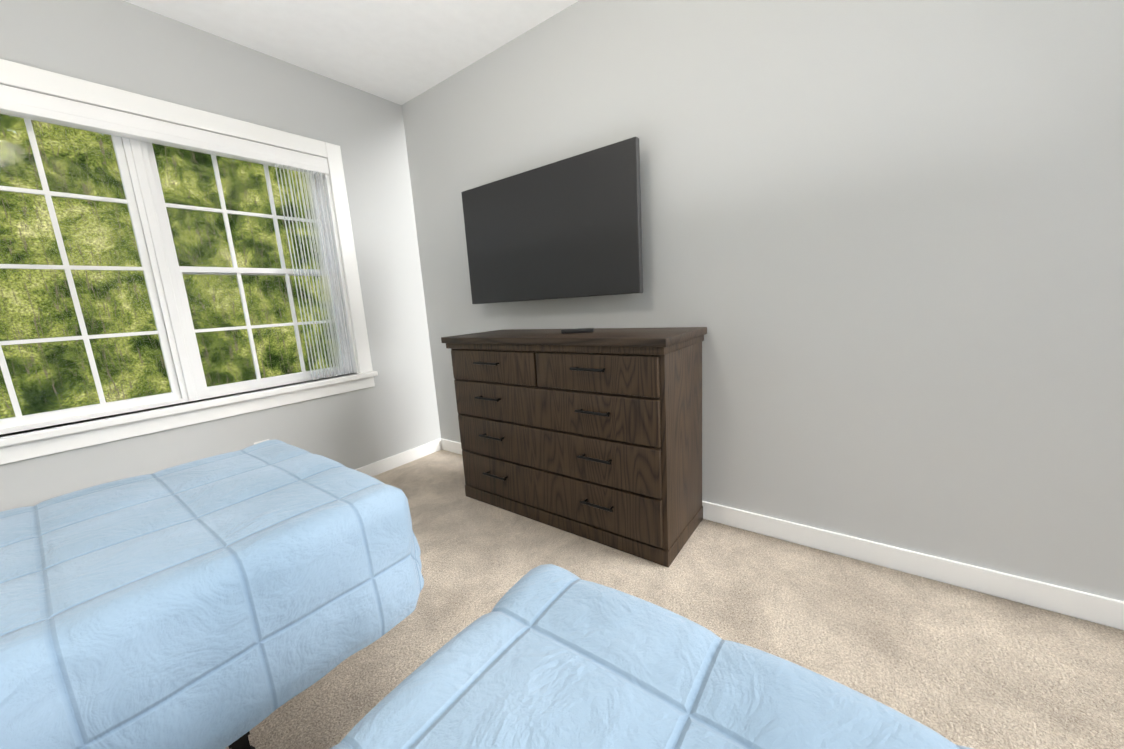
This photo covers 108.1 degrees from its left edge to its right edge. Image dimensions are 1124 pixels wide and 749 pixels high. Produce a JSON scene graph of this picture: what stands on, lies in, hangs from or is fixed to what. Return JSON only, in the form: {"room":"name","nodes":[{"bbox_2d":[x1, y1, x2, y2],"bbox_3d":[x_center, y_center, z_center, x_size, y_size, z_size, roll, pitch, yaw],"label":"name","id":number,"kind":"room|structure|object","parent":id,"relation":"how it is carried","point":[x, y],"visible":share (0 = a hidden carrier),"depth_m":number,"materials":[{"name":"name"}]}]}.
{"room":"bedroom","nodes":[
{"label":"bedroom","id":0,"kind":"room"},
{"bbox_2d":[0,0,440,511],"bbox_3d":[-2.062,-0.323,1.691,0.140,2.440,3.360,4,13,36],"label":"wall","id":1,"kind":"structure","parent":0,"point":[124,45],"depth_m":2.21,"materials":[{"name":"grey paint"}]},
{"bbox_2d":[0,59,372,434],"bbox_3d":[-2.112,-0.469,1.587,0.148,1.370,2.590,4,13,36],"label":"window","id":2,"kind":"structure","parent":1,"relation":"in","point":[160,268],"depth_m":1.93,"materials":[{"name":"white plastic"}]},
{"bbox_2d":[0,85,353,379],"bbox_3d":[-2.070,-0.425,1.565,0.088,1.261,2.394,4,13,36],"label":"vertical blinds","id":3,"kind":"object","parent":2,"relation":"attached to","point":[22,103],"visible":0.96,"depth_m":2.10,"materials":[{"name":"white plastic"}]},
{"bbox_2d":[0,371,377,464],"bbox_3d":[-2.054,0.255,1.707,0.180,0.102,2.620,4,13,36],"label":"window sill","id":4,"kind":"structure","parent":1,"relation":"attached to","point":[34,444],"depth_m":1.88,"materials":[{"name":"white wood"}]},
{"bbox_2d":[355,439,439,476],"bbox_3d":[-1.927,0.836,1.851,0.018,0.090,3.300,4,13,36],"label":"baseboard","id":5,"kind":"structure","parent":1,"relation":"attached to","point":[373,469],"depth_m":2.88,"materials":[{"name":"white wood"}]},
{"bbox_2d":[123,0,578,104],"bbox_3d":[-0.500,-1.454,0.251,4.230,0.100,3.640,4,13,36],"label":"ceiling","id":6,"kind":"structure","parent":0,"point":[400,52],"depth_m":2.01,"materials":[{"name":"white paint"}]},
{"bbox_2d":[225,450,1123,748],"bbox_3d":[-0.345,1.041,0.700,4.230,0.100,3.640,4,13,36],"label":"floor","id":7,"kind":"structure","parent":0,"point":[963,666],"depth_m":1.31,"materials":[{"name":"carpet"}]},
{"bbox_2d":[0,439,423,748],"bbox_3d":[-1.384,0.539,0.708,1.042,1.010,2.102,4,13,36],"label":"bed","id":8,"kind":"object","parent":7,"relation":"on","point":[230,600],"visible":1,"depth_m":0.89,"materials":[{"name":"blue fabric"}]},
{"bbox_2d":[441,327,706,566],"bbox_3d":[0.019,0.251,2.066,1.264,0.925,0.479,4,13,36],"label":"dresser","id":9,"kind":"object","parent":7,"relation":"on","point":[595,435],"visible":1,"depth_m":1.77,"materials":[{"name":"brown wood"}]},
{"bbox_2d":[561,328,593,333],"bbox_3d":[0.074,-0.205,1.910,0.150,0.018,0.045,-1,10,12],"label":"remote","id":10,"kind":"object","parent":9,"relation":"on","point":[578,330],"visible":0.98,"depth_m":1.89,"materials":[{"name":"black plastic"}]},
{"bbox_2d":[330,564,973,748],"bbox_3d":[-0.217,0.639,-0.196,1.047,0.991,2.030,4,13,36],"label":"bed","id":11,"kind":"object","parent":7,"relation":"on","point":[548,656],"visible":1,"depth_m":0.51,"materials":[{"name":"blue fabric"}]},
{"bbox_2d":[402,0,1123,600],"bbox_3d":[0.617,-0.518,1.848,4.230,2.440,0.140,4,13,36],"label":"wall","id":12,"kind":"structure","parent":0,"point":[882,250],"depth_m":1.45,"materials":[{"name":"grey paint"}]},
{"bbox_2d":[461,137,642,303],"bbox_3d":[-0.082,-0.729,2.159,1.125,0.650,0.127,4,13,36],"label":"television","id":13,"kind":"object","parent":12,"relation":"attached to","point":[570,227],"visible":1,"depth_m":2.02,"materials":[{"name":"black plastic"}]},
{"bbox_2d":[439,438,1123,629],"bbox_3d":[0.642,0.651,1.994,3.950,0.090,0.018,4,13,36],"label":"baseboard","id":14,"kind":"structure","parent":12,"relation":"attached to","point":[1102,610],"depth_m":1.47,"materials":[{"name":"white wood"}]},
{"label":"outside","id":15,"kind":"structure","parent":0,"visible":0},
{"bbox_2d":[0,114,338,418],"bbox_3d":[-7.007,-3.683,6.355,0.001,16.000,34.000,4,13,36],"label":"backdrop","id":16,"kind":"structure","parent":15,"point":[269,340],"depth_m":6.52,"materials":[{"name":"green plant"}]}
]}

